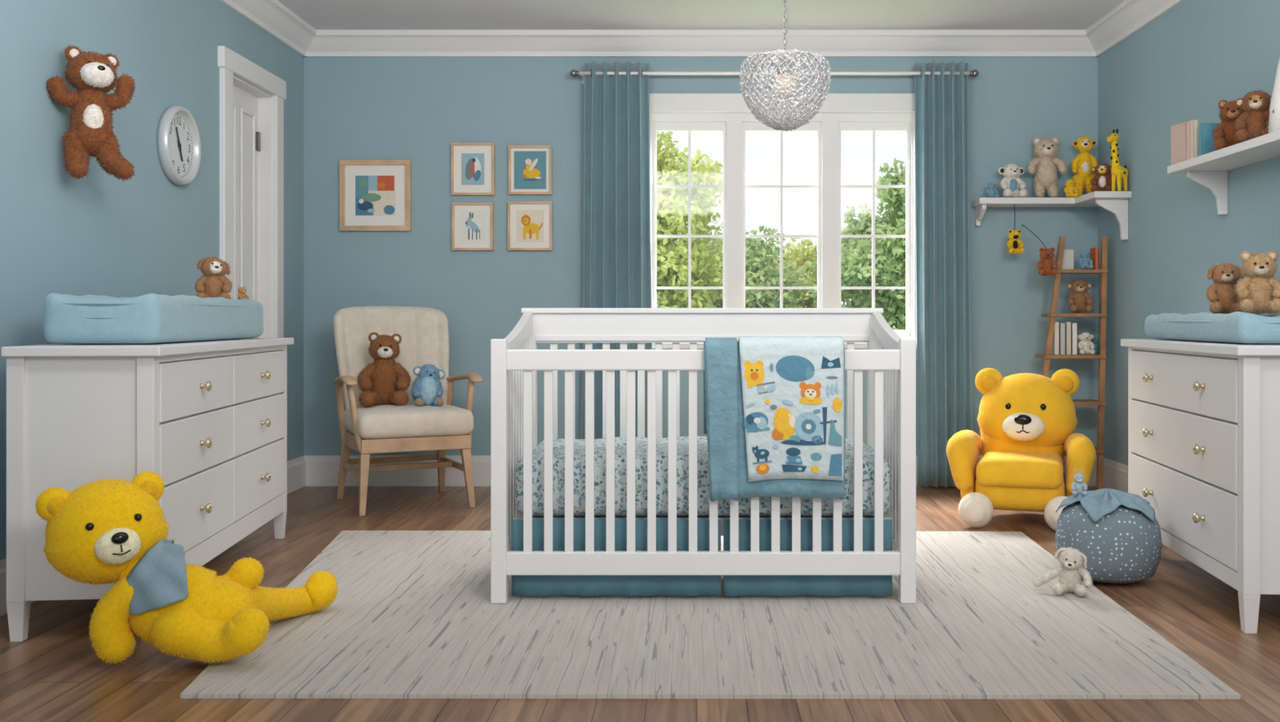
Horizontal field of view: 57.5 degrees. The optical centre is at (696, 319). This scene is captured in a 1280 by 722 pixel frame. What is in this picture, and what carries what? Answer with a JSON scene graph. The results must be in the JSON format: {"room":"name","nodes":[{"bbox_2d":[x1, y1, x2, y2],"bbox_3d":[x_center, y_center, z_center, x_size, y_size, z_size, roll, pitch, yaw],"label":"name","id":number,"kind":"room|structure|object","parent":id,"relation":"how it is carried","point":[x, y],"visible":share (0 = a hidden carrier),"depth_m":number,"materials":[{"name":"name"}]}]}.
{"room":"bedroom","nodes":[
{"label":"bedroom","id":0,"kind":"room"},
{"bbox_2d":[0,0,303,560],"bbox_3d":[-2.338,-0.344,2.864,0.140,2.608,7.727,0,0,0],"label":"wall","id":1,"kind":"structure","parent":0,"point":[98,233],"depth_m":4.61,"materials":[{"name":"paint"}]},
{"bbox_2d":[46,44,136,182],"bbox_3d":[-2.142,-0.732,4.149,0.285,0.494,0.188,0,0,-9],"label":"teddy bear","id":2,"kind":"object","parent":1,"relation":"hanging from","point":[93,74],"visible":1,"depth_m":4.11},
{"bbox_2d":[0,456,305,617],"bbox_3d":[-2.259,0.873,2.854,0.018,0.175,7.709,0,0,0],"label":"baseboard","id":3,"kind":"structure","parent":1,"relation":"attached to","point":[295,467],"depth_m":6.46,"materials":[{"name":"white wood"}]},
{"bbox_2d":[156,105,200,185],"bbox_3d":[-2.243,-0.757,5.060,0.049,0.344,0.344,0,0,0],"label":"wall clock","id":4,"kind":"object","parent":1,"relation":"attached to","point":[178,136],"visible":1,"depth_m":5.05,"materials":[{"name":"white plastic"}]},
{"bbox_2d":[217,45,286,337],"bbox_3d":[-2.309,-0.170,5.938,0.147,2.260,0.835,0,0,0],"label":"door","id":5,"kind":"structure","parent":1,"relation":"in","point":[251,118],"depth_m":6.12,"materials":[{"name":"white wood"}]},
{"bbox_2d":[219,0,315,57],"bbox_3d":[-2.214,-1.583,2.864,0.108,0.130,7.727,0,0,0],"label":"trim","id":6,"kind":"structure","parent":1,"relation":"attached to","point":[272,16],"depth_m":6.16,"materials":[{"name":"white wood"}]},
{"bbox_2d":[0,486,1279,721],"bbox_3d":[0.025,1.010,2.963,4.986,0.100,7.927,0,0,0],"label":"floor","id":7,"kind":"structure","parent":0,"point":[55,674],"depth_m":3.12,"materials":[{"name":"brown wood"}]},
{"bbox_2d":[0,337,293,642],"bbox_3d":[-1.910,0.520,4.300,0.463,0.880,1.694,0,0,-6],"label":"dresser","id":8,"kind":"object","parent":7,"relation":"on","point":[209,418],"visible":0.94,"depth_m":3.52,"materials":[{"name":"white paint"}]},
{"bbox_2d":[43,293,262,344],"bbox_3d":[-1.944,-0.005,4.301,0.358,0.164,1.305,0,0,-6],"label":"changing pad","id":9,"kind":"object","parent":8,"relation":"on","point":[149,318],"visible":1,"depth_m":3.68,"materials":[{"name":"blue fabric"}]},
{"bbox_2d":[194,255,232,299],"bbox_3d":[-1.918,-0.154,4.625,0.150,0.204,0.149,0,0,-20],"label":"teddy bear","id":10,"kind":"object","parent":9,"relation":"on","point":[213,283],"visible":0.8,"depth_m":4.61},
{"bbox_2d":[237,286,249,299],"bbox_3d":[-1.889,-0.104,4.856,0.052,0.072,0.051,0,0,30],"label":"teddy bear","id":11,"kind":"object","parent":9,"relation":"on","point":[242,291],"visible":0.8,"depth_m":4.85,"materials":[{"name":"fur"}]},
{"bbox_2d":[333,306,482,516],"bbox_3d":[-1.548,0.443,6.130,0.709,1.035,0.730,0,0,-27],"label":"armchair","id":12,"kind":"object","parent":7,"relation":"on","point":[424,331],"visible":0.88,"depth_m":6.12,"materials":[{"name":"beige fabric"}]},
{"bbox_2d":[356,332,411,408],"bbox_3d":[-1.624,0.260,6.063,0.289,0.405,0.286,0,0,-14],"label":"teddy bear","id":13,"kind":"object","parent":12,"relation":"on","point":[384,381],"visible":1,"depth_m":6.04},
{"bbox_2d":[343,403,473,439],"bbox_3d":[-1.518,0.516,6.072,0.580,0.148,0.600,0,0,-27],"label":"seat cushion","id":14,"kind":"object","parent":12,"relation":"on","point":[447,421],"depth_m":5.83,"materials":[{"name":"beige fabric"}]},
{"bbox_2d":[410,364,445,407],"bbox_3d":[-1.396,0.346,6.062,0.192,0.236,0.195,0,0,-22],"label":"teddy bear","id":15,"kind":"object","parent":12,"relation":"on","point":[427,389],"visible":0.98,"depth_m":6.02},
{"bbox_2d":[180,530,1240,700],"bbox_3d":[-0.070,0.954,4.088,3.040,0.012,2.295,0,0,0],"label":"rug","id":16,"kind":"object","parent":7,"relation":"on","point":[411,615],"visible":0.71,"depth_m":3.46,"materials":[{"name":"beige carpet"}]},
{"bbox_2d":[35,471,338,665],"bbox_3d":[-1.484,0.694,3.472,0.649,0.522,0.726,0,0,0],"label":"teddy bear","id":17,"kind":"object","parent":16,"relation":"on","point":[109,531],"visible":1,"depth_m":3.17},
{"bbox_2d":[490,307,915,604],"bbox_3d":[0.023,0.451,4.261,1.426,0.994,0.763,0,0,0],"label":"crib","id":18,"kind":"object","parent":16,"relation":"on","point":[889,360],"visible":0.8,"depth_m":3.90,"materials":[{"name":"white paint"}]},
{"bbox_2d":[511,520,892,596],"bbox_3d":[0.018,0.808,3.955,1.292,0.259,0.022,0,0,0],"label":"skirt","id":19,"kind":"object","parent":18,"relation":"attached to","point":[522,585],"visible":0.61,"depth_m":3.95,"materials":[{"name":"blue fabric"}]},
{"bbox_2d":[515,436,891,516],"bbox_3d":[0.023,0.565,4.272,1.295,0.224,0.630,0,0,0],"label":"mattress","id":20,"kind":"object","parent":18,"relation":"on","point":[682,442],"visible":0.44,"depth_m":3.96,"materials":[{"name":"blue fabric"}]},
{"bbox_2d":[703,336,844,502],"bbox_3d":[0.259,0.329,3.900,0.469,0.547,0.130,0,0,0],"label":"quilt","id":21,"kind":"object","parent":18,"relation":"hanging from","point":[774,406],"visible":0.99,"depth_m":3.84,"materials":[{"name":"blue fabric"}]},
{"bbox_2d":[743,355,841,476],"bbox_3d":[0.317,0.317,3.841,0.324,0.398,0.011,0,0,0],"label":"print","id":22,"kind":"object","parent":21,"relation":"attached to","point":[793,404],"depth_m":3.84,"materials":[{"name":"multicoloured fabric"}]},
{"bbox_2d":[1031,547,1093,597],"bbox_3d":[1.266,0.869,4.031,0.206,0.168,0.133,0,0,18],"label":"teddy bear","id":23,"kind":"object","parent":16,"relation":"on","point":[1071,570],"visible":1,"depth_m":4.01,"materials":[{"name":"grey fur"}]},
{"bbox_2d":[1055,501,1161,583],"bbox_3d":[1.518,0.805,4.300,0.372,0.284,0.372,0,0,0],"label":"pouf","id":24,"kind":"object","parent":16,"relation":"on","point":[1124,546],"visible":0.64,"depth_m":4.15,"materials":[{"name":"fabric"}]},
{"bbox_2d":[1055,488,1155,523],"bbox_3d":[1.515,0.674,4.313,0.352,0.098,0.344,0,0,0],"label":"cloth","id":25,"kind":"object","parent":24,"relation":"on","point":[1098,504],"visible":0.98,"depth_m":4.21,"materials":[{"name":"blue fabric"}]},
{"bbox_2d":[1071,467,1087,497],"bbox_3d":[1.416,0.600,4.311,0.061,0.106,0.062,0,0,12],"label":"plush bunny","id":26,"kind":"object","parent":25,"relation":"on","point":[1078,486],"visible":1,"depth_m":4.31,"materials":[{"name":"fabric"}]},
{"bbox_2d":[946,368,1095,530],"bbox_3d":[1.542,0.598,5.535,0.668,0.722,0.618,0,0,18],"label":"chair","id":27,"kind":"object","parent":7,"relation":"on","point":[1027,422],"visible":0.91,"depth_m":5.47,"materials":[{"name":"yellow fabric"}]},
{"bbox_2d":[976,451,1063,489],"bbox_3d":[1.528,0.703,5.493,0.385,0.135,0.420,0,0,18],"label":"seat cushion","id":28,"kind":"object","parent":27,"relation":"on","point":[996,470],"depth_m":5.32,"materials":[{"name":"yellow fabric"}]},
{"bbox_2d":[1035,235,1107,490],"bbox_3d":[2.041,0.250,6.470,0.470,1.425,0.250,0,0,0],"label":"ladder shelf","id":29,"kind":"object","parent":7,"relation":"on","point":[1100,451],"visible":0.66,"depth_m":6.41,"materials":[{"name":"brown wood"}]},
{"bbox_2d":[1047,322,1059,355],"bbox_3d":[1.985,0.103,6.480,0.029,0.180,0.120,0,0,0],"label":"book","id":30,"kind":"object","parent":29,"relation":"on","point":[1055,344],"visible":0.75,"depth_m":6.42,"materials":[{"name":"beige paper"}]},
{"bbox_2d":[1049,242,1068,262],"bbox_3d":[2.025,-0.354,6.505,0.100,0.150,0.012,0,0,6],"label":"book","id":31,"kind":"object","parent":29,"relation":"on","point":[1055,246],"visible":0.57,"depth_m":6.50,"materials":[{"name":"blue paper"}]},
{"bbox_2d":[1059,323,1065,355],"bbox_3d":[2.018,0.106,6.480,0.029,0.174,0.120,0,0,0],"label":"book","id":32,"kind":"object","parent":29,"relation":"on","point":[1062,326],"visible":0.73,"depth_m":6.42,"materials":[{"name":"grey paper"}]},
{"bbox_2d":[1059,322,1071,355],"bbox_3d":[2.051,0.103,6.480,0.029,0.180,0.120,0,0,0],"label":"book","id":33,"kind":"object","parent":29,"relation":"on","point":[1068,325],"visible":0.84,"depth_m":6.42,"materials":[{"name":"beige paper"}]},
{"bbox_2d":[1062,249,1073,269],"bbox_3d":[2.055,-0.334,6.476,0.080,0.110,0.014,0,0,2],"label":"book","id":34,"kind":"object","parent":29,"relation":"on","point":[1068,260],"visible":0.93,"depth_m":6.47,"materials":[{"name":"grey paper"}]},
{"bbox_2d":[1071,323,1077,355],"bbox_3d":[2.084,0.106,6.480,0.029,0.174,0.120,0,0,0],"label":"book","id":35,"kind":"object","parent":29,"relation":"on","point":[1073,326],"visible":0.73,"depth_m":6.42,"materials":[{"name":"white paper"}]},
{"bbox_2d":[1066,279,1093,313],"bbox_3d":[2.132,-0.130,6.479,0.154,0.203,0.154,0,0,8],"label":"teddy bear","id":36,"kind":"object","parent":29,"relation":"on","point":[1078,300],"visible":1,"depth_m":6.46},
{"bbox_2d":[1077,332,1095,355],"bbox_3d":[2.150,0.132,6.426,0.099,0.129,0.097,0,0,5],"label":"teddy bear","id":37,"kind":"object","parent":29,"relation":"on","point":[1085,345],"visible":1,"depth_m":6.42,"materials":[{"name":"white fur"}]},
{"bbox_2d":[1079,249,1093,269],"bbox_3d":[2.151,-0.332,6.438,0.082,0.112,0.083,0,0,0],"label":"teddy bear","id":38,"kind":"object","parent":29,"relation":"on","point":[1085,260],"visible":1,"depth_m":6.43},
{"bbox_2d":[1089,247,1098,269],"bbox_3d":[2.215,-0.339,6.490,0.020,0.120,0.080,0,0,0],"label":"book","id":39,"kind":"object","parent":29,"relation":"on","point":[1094,254],"visible":0.84,"depth_m":6.45,"materials":[{"name":"orange paper"}]},
{"bbox_2d":[1090,337,1098,354],"bbox_3d":[2.220,0.146,6.489,0.072,0.100,0.070,0,0,5],"label":"bird","id":40,"kind":"object","parent":29,"relation":"on","point":[1095,341],"visible":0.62,"depth_m":6.48},
{"bbox_2d":[1120,338,1279,634],"bbox_3d":[1.930,0.520,4.157,0.493,0.880,1.299,0,0,5],"label":"dresser","id":41,"kind":"object","parent":7,"relation":"on","point":[1204,416],"visible":0.92,"depth_m":3.80,"materials":[{"name":"white paint"}]},
{"bbox_2d":[1144,311,1279,343],"bbox_3d":[1.944,0.025,4.193,0.362,0.104,1.065,0,0,5],"label":"changing pad","id":42,"kind":"object","parent":41,"relation":"on","point":[1239,327],"visible":1,"depth_m":3.93,"materials":[{"name":"blue fabric"}]},
{"bbox_2d":[1205,262,1244,314],"bbox_3d":[1.999,-0.115,4.396,0.152,0.208,0.155,0,0,15],"label":"teddy bear","id":43,"kind":"object","parent":42,"relation":"on","point":[1224,277],"visible":0.86,"depth_m":4.38},
{"bbox_2d":[1234,248,1279,315],"bbox_3d":[2.002,-0.133,4.135,0.180,0.241,0.174,0,0,18],"label":"teddy bear","id":44,"kind":"object","parent":42,"relation":"on","point":[1257,291],"visible":0.99,"depth_m":4.12},
{"bbox_2d":[303,57,1097,455],"bbox_3d":[0.025,-0.344,6.807,4.986,2.608,0.160,0,0,0],"label":"wall","id":45,"kind":"structure","parent":0,"point":[413,108],"depth_m":6.73,"materials":[{"name":"paint"}]},
{"bbox_2d":[339,160,411,231],"bbox_3d":[-1.849,-0.715,6.712,0.409,0.409,0.026,0,0,0],"label":"framed picture","id":46,"kind":"object","parent":45,"relation":"attached to","point":[375,195],"visible":1,"depth_m":6.71,"materials":[{"name":"paper"}]},
{"bbox_2d":[355,175,395,215],"bbox_3d":[-1.849,-0.715,6.710,0.229,0.229,0.001,0,0,0],"label":"print","id":47,"kind":"object","parent":46,"relation":"attached to","point":[375,195],"depth_m":6.71,"materials":[{"name":"multicoloured paper"}]},
{"bbox_2d":[450,142,494,195],"bbox_3d":[-1.288,-0.868,6.712,0.250,0.301,0.026,0,0,0],"label":"framed picture","id":48,"kind":"object","parent":45,"relation":"attached to","point":[472,164],"visible":1,"depth_m":6.71,"materials":[{"name":"white paper"}]},
{"bbox_2d":[461,153,484,185],"bbox_3d":[-1.288,-0.868,6.710,0.132,0.183,0.001,0,0,0],"label":"print","id":49,"kind":"object","parent":48,"relation":"attached to","point":[472,164],"depth_m":6.71,"materials":[{"name":"blue paper"}]},
{"bbox_2d":[451,202,493,250],"bbox_3d":[-1.290,-0.536,6.712,0.239,0.275,0.026,0,0,0],"label":"framed picture","id":50,"kind":"object","parent":45,"relation":"attached to","point":[472,223],"visible":1,"depth_m":6.71,"materials":[{"name":"white paper"}]},
{"bbox_2d":[460,211,484,242],"bbox_3d":[-1.290,-0.536,6.710,0.141,0.177,0.001,0,0,0],"label":"print","id":51,"kind":"object","parent":50,"relation":"attached to","point":[472,223],"depth_m":6.71,"materials":[{"name":"beige paper"}]},
{"bbox_2d":[507,145,551,195],"bbox_3d":[-0.958,-0.862,6.712,0.250,0.283,0.026,0,0,0],"label":"framed picture","id":52,"kind":"object","parent":45,"relation":"attached to","point":[529,166],"visible":1,"depth_m":6.71,"materials":[{"name":"teal paper"}]},
{"bbox_2d":[514,151,546,189],"bbox_3d":[-0.958,-0.862,6.710,0.186,0.219,0.001,0,0,0],"label":"print","id":53,"kind":"object","parent":52,"relation":"attached to","point":[530,166],"depth_m":6.71,"materials":[{"name":"blue paper"}]},
{"bbox_2d":[507,201,552,250],"bbox_3d":[-0.958,-0.540,6.712,0.257,0.283,0.026,0,0,0],"label":"framed picture","id":54,"kind":"object","parent":45,"relation":"attached to","point":[530,224],"visible":1,"depth_m":6.71,"materials":[{"name":"beige paper"}]},
{"bbox_2d":[515,209,543,242],"bbox_3d":[-0.958,-0.540,6.710,0.159,0.185,0.001,0,0,0],"label":"print","id":55,"kind":"object","parent":54,"relation":"attached to","point":[529,223],"depth_m":6.71,"materials":[{"name":"yellow paper"}]},
{"bbox_2d":[302,455,1097,486],"bbox_3d":[0.025,0.873,6.718,4.586,0.175,0.018,0,0,0],"label":"baseboard","id":56,"kind":"structure","parent":45,"relation":"attached to","point":[320,470],"depth_m":6.71,"materials":[{"name":"white wood"}]},
{"bbox_2d":[304,29,1097,57],"bbox_3d":[0.025,-1.583,6.673,4.586,0.130,0.108,0,0,0],"label":"trim","id":57,"kind":"structure","parent":45,"relation":"attached to","point":[326,42],"depth_m":6.66,"materials":[{"name":"white wood"}]},
{"bbox_2d":[569,69,978,84],"bbox_3d":[0.442,-1.396,6.662,2.323,0.070,0.128,0,0,0],"label":"curtain rod","id":58,"kind":"object","parent":45,"relation":"attached to","point":[573,73],"visible":0.94,"depth_m":6.61,"materials":[{"name":"white metal"}]},
{"bbox_2d":[581,60,652,439],"bbox_3d":[-0.451,-0.257,6.620,0.423,2.410,0.093,0,0,0],"label":"curtain","id":59,"kind":"object","parent":58,"relation":"hanging from","point":[616,255],"visible":0.64,"depth_m":6.62,"materials":[{"name":"blue fabric"}]},
{"bbox_2d":[914,60,973,488],"bbox_3d":[1.405,-0.257,6.620,0.332,2.410,0.093,0,0,0],"label":"curtain","id":60,"kind":"object","parent":58,"relation":"hanging from","point":[943,277],"visible":0.94,"depth_m":6.62,"materials":[{"name":"blue fabric"}]},
{"bbox_2d":[648,93,915,349],"bbox_3d":[0.496,-0.568,6.762,1.769,1.470,0.190,0,0,0],"label":"window","id":61,"kind":"structure","parent":45,"relation":"in","point":[729,113],"depth_m":6.76,"materials":[{"name":"white wood"}]},
{"bbox_2d":[1022,224,1057,276],"bbox_3d":[1.921,-0.389,6.526,0.124,0.311,0.414,0,0,0],"label":"teddy bear","id":62,"kind":"object","parent":45,"relation":"attached to","point":[1047,266],"visible":1,"depth_m":6.37,"materials":[{"name":"fur"}]},
{"bbox_2d":[971,191,1131,239],"bbox_3d":[1.952,-0.557,6.463,0.730,0.255,0.526,0,0,0],"label":"corner shelf","id":63,"kind":"object","parent":45,"relation":"attached to","point":[1116,202],"visible":1,"depth_m":6.53,"materials":[{"name":"white paint"}]},
{"bbox_2d":[986,182,999,197],"bbox_3d":[1.673,-0.732,6.590,0.076,0.100,0.075,0,0,-10],"label":"chick","id":64,"kind":"object","parent":63,"relation":"on","point":[991,191],"visible":0.95,"depth_m":6.58,"materials":[{"name":"blue fur"}]},
{"bbox_2d":[998,163,1028,197],"bbox_3d":[1.788,-0.783,6.588,0.166,0.214,0.163,0,0,-5],"label":"teddy bear","id":65,"kind":"object","parent":63,"relation":"on","point":[1011,183],"visible":0.98,"depth_m":6.57,"materials":[{"name":"white fur"}]},
{"bbox_2d":[1006,204,1025,254],"bbox_3d":[1.792,-0.507,6.545,0.106,0.283,0.103,0,0,0],"label":"teddy bear","id":66,"kind":"object","parent":63,"relation":"hanging from","point":[1014,244],"visible":1,"depth_m":6.54},
{"bbox_2d":[1026,136,1066,197],"bbox_3d":[1.990,-0.864,6.614,0.230,0.370,0.150,0,0,15],"label":"teddy bear","id":67,"kind":"object","parent":63,"relation":"on","point":[1045,150],"visible":0.99,"depth_m":6.58},
{"bbox_2d":[1063,178,1078,197],"bbox_3d":[2.100,-0.737,6.539,0.083,0.110,0.081,0,0,0],"label":"chick","id":68,"kind":"object","parent":63,"relation":"on","point":[1069,189],"visible":1,"depth_m":6.53,"materials":[{"name":"yellow fur"}]},
{"bbox_2d":[1071,134,1097,196],"bbox_3d":[2.194,-0.861,6.586,0.165,0.366,0.110,0,0,10],"label":"teddy bear","id":69,"kind":"object","parent":63,"relation":"on","point":[1083,162],"visible":0.88,"depth_m":6.56,"materials":[{"name":"yellow fur"}]},
{"bbox_2d":[1089,162,1111,191],"bbox_3d":[2.207,-0.770,6.333,0.140,0.182,0.135,0,0,25],"label":"monkey","id":70,"kind":"object","parent":63,"relation":"on","point":[1102,180],"visible":0.87,"depth_m":6.32},
{"bbox_2d":[1106,128,1128,191],"bbox_3d":[2.246,-0.852,6.224,0.144,0.332,0.072,0,0,-30],"label":"giraffe","id":71,"kind":"object","parent":63,"relation":"on","point":[1118,171],"visible":0.99,"depth_m":6.20,"materials":[{"name":"yellow plastic"}]},
{"bbox_2d":[277,0,1124,29],"bbox_3d":[0.025,-1.698,2.963,4.986,0.100,7.927,0,0,0],"label":"ceiling","id":72,"kind":"structure","parent":0,"point":[319,14],"depth_m":6.25,"materials":[{"name":"white paint"}]},
{"bbox_2d":[738,0,831,131],"bbox_3d":[0.319,-1.166,4.200,0.335,0.965,0.332,0,0,0],"label":"pendant lamp","id":73,"kind":"object","parent":72,"relation":"hanging from","point":[784,86],"visible":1,"depth_m":4.16,"materials":[{"name":"silver metal"}]},
{"bbox_2d":[777,57,792,74],"bbox_3d":[0.319,-0.920,4.200,0.060,0.070,0.060,0,0,0],"label":"socket","id":74,"kind":"object","parent":73,"relation":"attached to","point":[787,71],"depth_m":4.18,"materials":[{"name":"silver metal"}]},
{"bbox_2d":[1097,0,1279,466],"bbox_3d":[2.388,-0.344,2.864,0.140,2.608,7.727,0,0,0],"label":"wall","id":75,"kind":"structure","parent":0,"point":[1177,68],"depth_m":5.68,"materials":[{"name":"paint"}]},
{"bbox_2d":[1096,457,1128,493],"bbox_3d":[2.309,0.873,2.854,0.018,0.175,7.709,0,0,0],"label":"baseboard","id":76,"kind":"structure","parent":75,"relation":"attached to","point":[1115,473],"depth_m":6.41,"materials":[{"name":"white wood"}]},
{"bbox_2d":[1085,0,1184,56],"bbox_3d":[2.264,-1.583,2.864,0.108,0.130,7.727,0,0,0],"label":"trim","id":77,"kind":"structure","parent":75,"relation":"attached to","point":[1129,16],"depth_m":6.16,"materials":[{"name":"white wood"}]},
{"bbox_2d":[1167,129,1279,214],"bbox_3d":[2.208,-0.573,4.350,0.217,0.225,1.700,0,0,0],"label":"wall shelf","id":78,"kind":"object","parent":75,"relation":"attached to","point":[1210,170],"visible":1,"depth_m":4.86,"materials":[{"name":"white paint"}]},
{"bbox_2d":[1170,121,1190,164],"bbox_3d":[2.127,-0.772,5.119,0.020,0.175,0.120,0,0,-8],"label":"book","id":79,"kind":"object","parent":78,"relation":"on","point":[1180,133],"visible":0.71,"depth_m":5.11,"materials":[{"name":"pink paper"}]},
{"bbox_2d":[1188,120,1198,159],"bbox_3d":[2.152,-0.775,5.099,0.022,0.180,0.120,0,0,-8],"label":"book","id":80,"kind":"object","parent":78,"relation":"on","point":[1193,123],"visible":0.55,"depth_m":5.04,"materials":[{"name":"beige paper"}]},
{"bbox_2d":[1199,122,1219,155],"bbox_3d":[2.219,-0.762,4.982,0.140,0.155,0.014,0,0,-10],"label":"book","id":81,"kind":"object","parent":78,"relation":"on","point":[1206,129],"visible":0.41,"depth_m":4.97,"materials":[{"name":"teal paper"}]},
{"bbox_2d":[1212,97,1244,150],"bbox_3d":[2.192,-0.793,4.759,0.173,0.234,0.168,0,0,28],"label":"teddy bear","id":82,"kind":"object","parent":78,"relation":"on","point":[1224,133],"visible":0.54,"depth_m":4.75},
{"bbox_2d":[1233,89,1271,142],"bbox_3d":[2.174,-0.788,4.522,0.170,0.223,0.167,0,0,30],"label":"teddy bear","id":83,"kind":"object","parent":78,"relation":"on","point":[1253,123],"visible":0.79,"depth_m":4.51},
{"bbox_2d":[1266,57,1279,133],"bbox_3d":[2.228,-0.898,4.358,0.163,0.424,0.160,0,0,0],"label":"tent","id":84,"kind":"object","parent":78,"relation":"on","point":[1273,125],"visible":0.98,"depth_m":4.35,"materials":[{"name":"white fabric"}]},
{"label":"outside","id":85,"kind":"structure","parent":0,"visible":0},
{"bbox_3d":[0.000,1.210,33.614,50.000,0.100,52.773,0,0,0],"label":"ground","id":86,"kind":"structure","parent":85,"visible":0},
{"bbox_2d":[656,131,723,307],"bbox_3d":[-0.661,-0.515,12.455,2.054,3.589,1.861,0,0,-16],"label":"leafy tree","id":87,"kind":"object","parent":86,"relation":"on","point":[672,205],"visible":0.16,"depth_m":12.15,"materials":[{"name":"green plant"}]},
{"bbox_2d":[657,222,809,307],"bbox_3d":[0.420,0.019,14.512,1.969,2.520,1.626,0,0,3],"label":"leafy tree","id":88,"kind":"object","parent":86,"relation":"on","point":[757,274],"visible":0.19,"depth_m":14.20,"materials":[{"name":"green plant"}]},
{"bbox_2d":[772,237,852,307],"bbox_3d":[1.561,0.070,15.960,1.906,2.419,1.560,0,0,-10],"label":"leafy tree","id":89,"kind":"object","parent":86,"relation":"on","point":[796,255],"visible":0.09,"depth_m":15.79,"materials":[{"name":"green plant"}]},
{"bbox_2d":[806,157,906,329],"bbox_3d":[2.357,-0.292,13.447,2.049,3.144,1.855,0,0,19],"label":"leafy tree","id":90,"kind":"object","parent":86,"relation":"on","point":[855,252],"visible":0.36,"depth_m":13.14,"materials":[{"name":"green plant"}]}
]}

